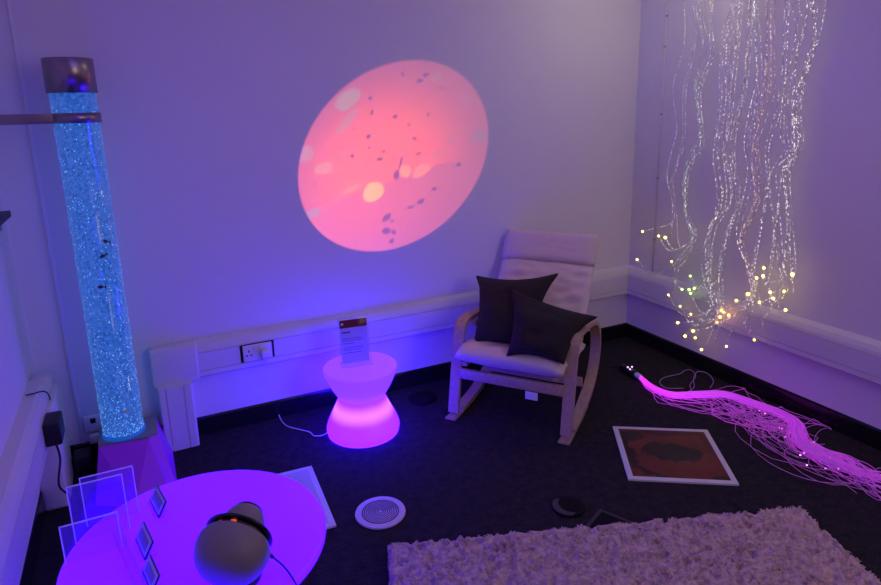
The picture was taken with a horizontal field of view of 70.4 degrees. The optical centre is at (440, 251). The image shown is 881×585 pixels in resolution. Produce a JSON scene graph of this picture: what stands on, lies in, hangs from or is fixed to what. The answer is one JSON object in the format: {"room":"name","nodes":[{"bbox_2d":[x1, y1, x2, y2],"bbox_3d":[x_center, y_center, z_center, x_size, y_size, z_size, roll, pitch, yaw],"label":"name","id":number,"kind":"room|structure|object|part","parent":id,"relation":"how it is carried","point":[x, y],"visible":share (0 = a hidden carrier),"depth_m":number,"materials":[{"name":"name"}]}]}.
{"room":"sensory room","nodes":[
{"label":"sensory room","id":0,"kind":"room"},
{"bbox_2d":[0,186,39,584],"bbox_3d":[-1.022,0.224,0.813,0.100,2.750,4.600,-8,15,-25],"label":"wall","id":1,"kind":"structure","parent":0,"point":[16,361],"depth_m":2.66,"materials":[{"name":"paint"}]},
{"bbox_2d":[0,211,10,230],"bbox_3d":[-1.560,-0.035,2.088,0.085,0.065,0.950,-8,15,-25],"label":"wall shelf","id":2,"kind":"object","parent":1,"relation":"attached to","point":[4,215],"visible":1,"depth_m":2.43,"materials":[{"name":"black plastic"}]},
{"bbox_2d":[0,371,52,584],"bbox_3d":[-0.897,1.116,1.018,0.082,0.211,4.500,-8,15,-25],"label":"wall trunking","id":3,"kind":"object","parent":1,"relation":"attached to","point":[23,459],"depth_m":2.21,"materials":[{"name":"white plastic"}]},
{"bbox_2d":[25,391,50,399],"bbox_3d":[-1.774,0.683,2.787,0.038,0.150,0.131,1,13,11],"label":"loose cable","id":4,"kind":"object","parent":3,"relation":"on","point":[38,391],"visible":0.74,"depth_m":2.76,"materials":[{"name":"plastic"}]},
{"bbox_2d":[19,491,45,584],"bbox_3d":[-0.943,1.503,1.138,0.008,0.109,4.600,-8,15,-25],"label":"baseboard","id":5,"kind":"structure","parent":1,"relation":"attached to","point":[27,576],"depth_m":2.52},
{"bbox_2d":[0,112,101,124],"bbox_3d":[-1.713,-0.570,2.685,0.451,0.070,0.199,-8,15,-25],"label":"bracket","id":6,"kind":"object","parent":1,"relation":"attached to","point":[55,118],"visible":0.92,"depth_m":2.64,"materials":[{"name":"silver metal"}]},
{"bbox_3d":[-1.766,-0.549,2.604,0.274,0.042,0.006,-8,15,-25],"label":"arm","id":7,"kind":"part","parent":6,"relation":"part of","materials":[{"name":"silver metal"}]},
{"bbox_2d":[40,384,73,510],"bbox_3d":[-1.812,0.906,2.908,0.105,0.500,0.300,-8,15,-25],"label":"trim","id":8,"kind":"structure","parent":1,"relation":"attached to","point":[54,498],"depth_m":2.82,"materials":[{"name":"white plastic"}]},
{"bbox_2d":[42,411,71,528],"bbox_3d":[-1.639,0.948,2.697,0.062,0.492,0.149,-8,15,-25],"label":"power adaptor","id":9,"kind":"object","parent":1,"relation":"attached to","point":[53,427],"visible":0.88,"depth_m":2.62,"materials":[{"name":"black plastic"}]},
{"bbox_2d":[0,0,641,445],"bbox_3d":[-0.328,-0.469,3.695,3.970,2.750,0.100,-8,15,-25],"label":"wall","id":10,"kind":"structure","parent":0,"point":[269,162],"depth_m":3.45,"materials":[{"name":"paint"}]},
{"bbox_2d":[6,0,84,442],"bbox_3d":[-1.861,-0.301,2.895,0.016,2.641,0.007,-8,15,-25],"label":"trim","id":11,"kind":"structure","parent":10,"relation":"attached to","point":[8,4],"depth_m":2.93,"materials":[{"name":"paint"}]},
{"bbox_2d":[83,413,101,432],"bbox_3d":[-1.775,0.880,3.192,0.086,0.086,0.026,-8,15,-25],"label":"outlet","id":12,"kind":"object","parent":10,"relation":"attached to","point":[91,422],"visible":0.74,"depth_m":3.18,"materials":[{"name":"white plastic"}]},
{"bbox_2d":[89,432,98,443],"bbox_3d":[-1.776,0.959,3.204,0.044,0.050,0.035,-8,15,-25],"label":"plug","id":13,"kind":"object","parent":12,"relation":"hanging from","point":[94,437],"visible":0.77,"depth_m":3.19,"materials":[{"name":"white plastic"}]},
{"bbox_2d":[157,381,199,450],"bbox_3d":[-1.398,0.869,3.331,0.167,0.360,0.112,-8,15,-25],"label":"trim","id":14,"kind":"structure","parent":10,"relation":"attached to","point":[177,403],"depth_m":3.28,"materials":[{"name":"white plastic"}]},
{"bbox_2d":[239,340,274,362],"bbox_3d":[-1.012,0.557,3.454,0.184,0.100,0.018,-8,15,-25],"label":"double socket","id":15,"kind":"object","parent":10,"relation":"attached to","point":[248,352],"visible":1,"depth_m":3.44,"materials":[{"name":"white plastic"}]},
{"bbox_2d":[261,348,270,366],"bbox_3d":[-0.968,0.597,3.461,0.048,0.108,0.034,-8,15,-25],"label":"plug","id":16,"kind":"object","parent":15,"relation":"attached to","point":[265,353],"visible":1,"depth_m":3.44,"materials":[{"name":"white plastic"}]},
{"bbox_2d":[70,323,625,465],"bbox_3d":[-0.274,0.826,3.950,3.770,0.109,0.008,-8,15,-25],"label":"baseboard","id":17,"kind":"structure","parent":10,"relation":"attached to","point":[208,424],"depth_m":3.68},
{"bbox_2d":[148,265,628,387],"bbox_3d":[-0.042,0.410,3.936,3.265,0.210,0.075,-8,15,-25],"label":"wall trunking","id":18,"kind":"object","parent":10,"relation":"attached to","point":[180,362],"depth_m":3.60,"materials":[{"name":"white plastic"}]},
{"bbox_2d":[32,337,880,584],"bbox_3d":[0.745,1.376,1.965,3.970,0.100,4.800,-8,15,-25],"label":"floor","id":19,"kind":"structure","parent":0,"point":[500,467],"depth_m":3.08,"materials":[{"name":"grey carpet"}]},
{"bbox_2d":[72,446,93,518],"bbox_3d":[-1.700,1.091,2.942,0.085,0.120,0.472,-8,15,-25],"label":"power adaptor","id":20,"kind":"object","parent":19,"relation":"on","point":[83,463],"visible":0.96,"depth_m":3.06,"materials":[{"name":"black plastic"}]},
{"bbox_2d":[40,57,145,441],"bbox_3d":[-1.585,0.033,2.885,0.197,1.770,0.197,-8,15,-25],"label":"tube","id":21,"kind":"object","parent":19,"relation":"on","point":[70,84],"visible":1,"depth_m":2.81,"materials":[{"name":"blue plastic"}]},
{"bbox_2d":[96,415,176,505],"bbox_3d":[-1.487,1.017,3.029,0.350,0.214,0.460,-8,15,-25],"label":"plinth","id":22,"kind":"object","parent":19,"relation":"on","point":[151,456],"visible":0.81,"depth_m":2.96,"materials":[{"name":"purple plastic"}]},
{"bbox_2d":[56,470,325,584],"bbox_3d":[-0.689,1.099,1.863,0.717,0.548,0.717,-8,15,-25],"label":"table","id":23,"kind":"object","parent":19,"relation":"on","point":[294,517],"visible":0.63,"depth_m":1.84,"materials":[{"name":"purple"}]},
{"bbox_2d":[58,465,139,563],"bbox_3d":[-0.987,0.741,1.819,0.147,0.183,0.231,-4,13,-11],"label":"acrylic riser","id":24,"kind":"object","parent":23,"relation":"on","point":[80,483],"visible":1,"depth_m":1.79,"materials":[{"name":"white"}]},
{"bbox_2d":[135,522,153,559],"bbox_3d":[-0.839,0.819,1.763,0.044,0.049,0.110,-11,16,-36],"label":"picture card","id":25,"kind":"object","parent":23,"relation":"on","point":[144,540],"visible":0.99,"depth_m":1.75,"materials":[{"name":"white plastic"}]},
{"bbox_2d":[138,528,148,551],"bbox_3d":[-0.839,0.815,1.761,0.015,0.025,0.080,-11,16,-36],"label":"picture","id":26,"kind":"object","parent":25,"relation":"on","point":[143,534],"depth_m":1.76},
{"bbox_2d":[142,554,160,584],"bbox_3d":[-0.762,0.848,1.641,0.044,0.045,0.100,-11,16,-36],"label":"picture card","id":27,"kind":"object","parent":23,"relation":"on","point":[151,574],"visible":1,"depth_m":1.64,"materials":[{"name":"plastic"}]},
{"bbox_2d":[145,561,154,583],"bbox_3d":[-0.763,0.844,1.638,0.012,0.020,0.070,-11,16,-36],"label":"picture","id":28,"kind":"object","parent":27,"relation":"on","point":[149,565],"depth_m":1.64},
{"bbox_2d":[149,485,166,517],"bbox_3d":[-0.881,0.778,1.940,0.044,0.049,0.110,-11,16,-36],"label":"picture card","id":29,"kind":"object","parent":23,"relation":"on","point":[157,500],"visible":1,"depth_m":1.93,"materials":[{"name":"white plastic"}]},
{"bbox_2d":[152,490,161,510],"bbox_3d":[-0.881,0.774,1.938,0.015,0.025,0.080,-11,16,-36],"label":"picture","id":30,"kind":"object","parent":29,"relation":"on","point":[157,494],"depth_m":1.94},
{"bbox_2d":[194,501,296,584],"bbox_3d":[-0.491,0.779,1.581,0.203,0.194,0.315,-14,18,-42],"label":"projector","id":31,"kind":"object","parent":23,"relation":"on","point":[233,547],"visible":1,"depth_m":1.56,"materials":[{"name":"grey plastic"}]},
{"bbox_2d":[279,466,335,529],"bbox_3d":[-0.776,1.156,2.808,0.500,0.013,0.500,-7,14,-22],"label":"tile","id":32,"kind":"object","parent":19,"relation":"on","point":[306,476],"depth_m":2.98,"materials":[{"name":"white plastic"}]},
{"bbox_3d":[-0.776,1.151,2.807,0.448,0.004,0.448,-7,14,-22],"label":"liquid panel","id":33,"kind":"part","parent":32,"relation":"part of","materials":[{"name":"purple plastic"}]},
{"bbox_2d":[279,352,399,447],"bbox_3d":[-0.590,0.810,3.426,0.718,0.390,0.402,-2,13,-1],"label":"stool","id":34,"kind":"object","parent":19,"relation":"on","point":[362,415],"visible":0.96,"depth_m":3.30,"materials":[{"name":"purple"}]},
{"bbox_3d":[-0.794,0.981,3.526,0.375,0.021,0.164,3,14,17],"label":"power cord","id":35,"kind":"part","parent":34,"relation":"part of","materials":[{"name":"white plastic"}]},
{"bbox_2d":[339,317,369,363],"bbox_3d":[-0.462,0.487,3.367,0.170,0.260,0.080,-6,14,-18],"label":"sign holder","id":36,"kind":"object","parent":34,"relation":"on","point":[353,332],"visible":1,"depth_m":3.38,"materials":[{"name":"clear plastic"}]},
{"bbox_2d":[355,496,405,529],"bbox_3d":[-0.266,1.155,2.760,0.224,0.012,0.224,-8,15,-25],"label":"disc","id":37,"kind":"object","parent":19,"relation":"on","point":[381,512],"visible":1,"depth_m":2.75,"materials":[{"name":"white plastic"}]},
{"bbox_2d":[409,391,435,404],"bbox_3d":[-0.110,0.901,3.826,0.168,0.012,0.168,-8,15,-25],"label":"disc","id":38,"kind":"object","parent":19,"relation":"on","point":[423,397],"visible":1,"depth_m":3.81,"materials":[{"name":"black rubber"}]},
{"bbox_2d":[445,229,600,444],"bbox_3d":[0.532,0.428,3.694,0.716,0.963,0.890,5,15,25],"label":"rocking chair","id":39,"kind":"object","parent":19,"relation":"on","point":[527,254],"visible":0.66,"depth_m":3.71,"materials":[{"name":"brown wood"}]},
{"bbox_3d":[0.220,0.613,3.838,0.060,0.546,0.713,5,15,25],"label":"frame","id":40,"kind":"part","parent":39,"relation":"part of","materials":[{"name":"brown wood"}]},
{"bbox_3d":[0.290,0.417,3.846,0.028,0.123,0.454,5,15,25],"label":"seat rail","id":41,"kind":"part","parent":39,"relation":"part of","materials":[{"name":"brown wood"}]},
{"bbox_2d":[474,273,558,343],"bbox_3d":[0.372,0.328,3.619,0.517,0.357,0.447,5,15,25],"label":"cushion","id":42,"kind":"object","parent":39,"relation":"on","point":[495,322],"visible":0.75,"depth_m":3.55,"materials":[{"name":"brown fabric"}]},
{"bbox_2d":[454,336,585,376],"bbox_3d":[0.463,0.565,3.573,0.625,0.161,0.526,5,15,25],"label":"seat cushion","id":43,"kind":"object","parent":39,"relation":"on","point":[486,353],"depth_m":3.38,"materials":[{"name":"beige fabric"}]},
{"bbox_2d":[498,258,593,342],"bbox_3d":[0.616,0.289,3.846,0.595,0.420,0.293,5,15,25],"label":"cushion","id":44,"kind":"object","parent":39,"relation":"on","point":[570,290],"depth_m":3.79,"materials":[{"name":"beige fabric"}]},
{"bbox_2d":[502,229,598,266],"bbox_3d":[0.683,-0.026,3.928,0.600,0.194,0.154,5,15,25],"label":"cushion","id":45,"kind":"object","parent":39,"relation":"on","point":[525,248],"depth_m":3.88,"materials":[{"name":"beige fabric"}]},
{"bbox_2d":[507,286,596,364],"bbox_3d":[0.559,0.396,3.382,0.506,0.300,0.370,5,15,25],"label":"cushion","id":46,"kind":"object","parent":39,"relation":"on","point":[542,329],"visible":1,"depth_m":3.30,"materials":[{"name":"brown fabric"}]},
{"bbox_3d":[0.811,0.665,3.558,0.060,0.546,0.713,5,15,25],"label":"frame","id":47,"kind":"part","parent":39,"relation":"part of","materials":[{"name":"brown wood"}]},
{"bbox_2d":[551,496,585,517],"bbox_3d":[0.567,1.133,2.769,0.150,0.014,0.150,-8,15,-25],"label":"disc","id":48,"kind":"object","parent":19,"relation":"on","point":[564,506],"visible":1,"depth_m":2.76,"materials":[{"name":"plastic"}]},
{"bbox_2d":[586,509,631,528],"bbox_3d":[0.727,1.186,2.547,0.300,0.005,0.300,9,17,38],"label":"tile","id":49,"kind":"object","parent":19,"relation":"on","point":[602,517],"depth_m":2.68,"materials":[{"name":"black rubber"}]},
{"bbox_2d":[387,505,880,584],"bbox_3d":[0.731,1.270,2.041,1.795,0.062,1.168,-3,13,-6],"label":"shaggy rug","id":50,"kind":"object","parent":19,"relation":"on","point":[784,546],"visible":1,"depth_m":2.40,"materials":[{"name":"beige fabric"}]},
{"bbox_2d":[613,426,738,485],"bbox_3d":[1.167,1.026,3.167,0.500,0.013,0.500,0,13,7],"label":"tile","id":51,"kind":"object","parent":19,"relation":"on","point":[667,455],"depth_m":3.13,"materials":[{"name":"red plastic"}]},
{"bbox_2d":[577,364,880,500],"bbox_3d":[1.672,0.907,3.511,0.658,0.060,2.065,-10,16,-32],"label":"fibre optic tail","id":52,"kind":"object","parent":19,"relation":"on","point":[834,460],"visible":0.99,"depth_m":3.37,"materials":[{"name":"pink plastic"}]},
{"bbox_2d":[626,0,880,428],"bbox_3d":[2.447,-0.245,2.464,0.100,2.750,4.600,-8,15,-25],"label":"wall","id":53,"kind":"structure","parent":0,"point":[836,173],"depth_m":3.54,"materials":[{"name":"paint"}]},
{"bbox_2d":[652,0,667,272],"bbox_3d":[1.478,-0.909,4.180,0.012,2.180,0.016,-8,15,-25],"label":"cable","id":54,"kind":"object","parent":53,"relation":"attached to","point":[666,15],"visible":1,"depth_m":4.20,"materials":[{"name":"dark grey plastic"}]},
{"bbox_2d":[636,0,826,350],"bbox_3d":[1.689,-0.530,3.685,0.128,2.420,1.318,-8,15,-25],"label":"fiber optic lights","id":55,"kind":"object","parent":53,"relation":"attached to","point":[794,113],"visible":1,"depth_m":3.54,"materials":[{"name":"white plastic"}]},
{"bbox_2d":[625,323,880,450],"bbox_3d":[2.429,1.046,2.743,0.008,0.109,4.600,-8,15,-25],"label":"baseboard","id":56,"kind":"structure","parent":53,"relation":"attached to","point":[860,431],"depth_m":3.71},
{"bbox_2d":[627,265,880,384],"bbox_3d":[2.401,0.657,2.642,0.050,0.210,4.600,-8,15,-25],"label":"wall trunking","id":57,"kind":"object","parent":53,"relation":"attached to","point":[851,353],"depth_m":3.57,"materials":[{"name":"white plastic"}]}
]}

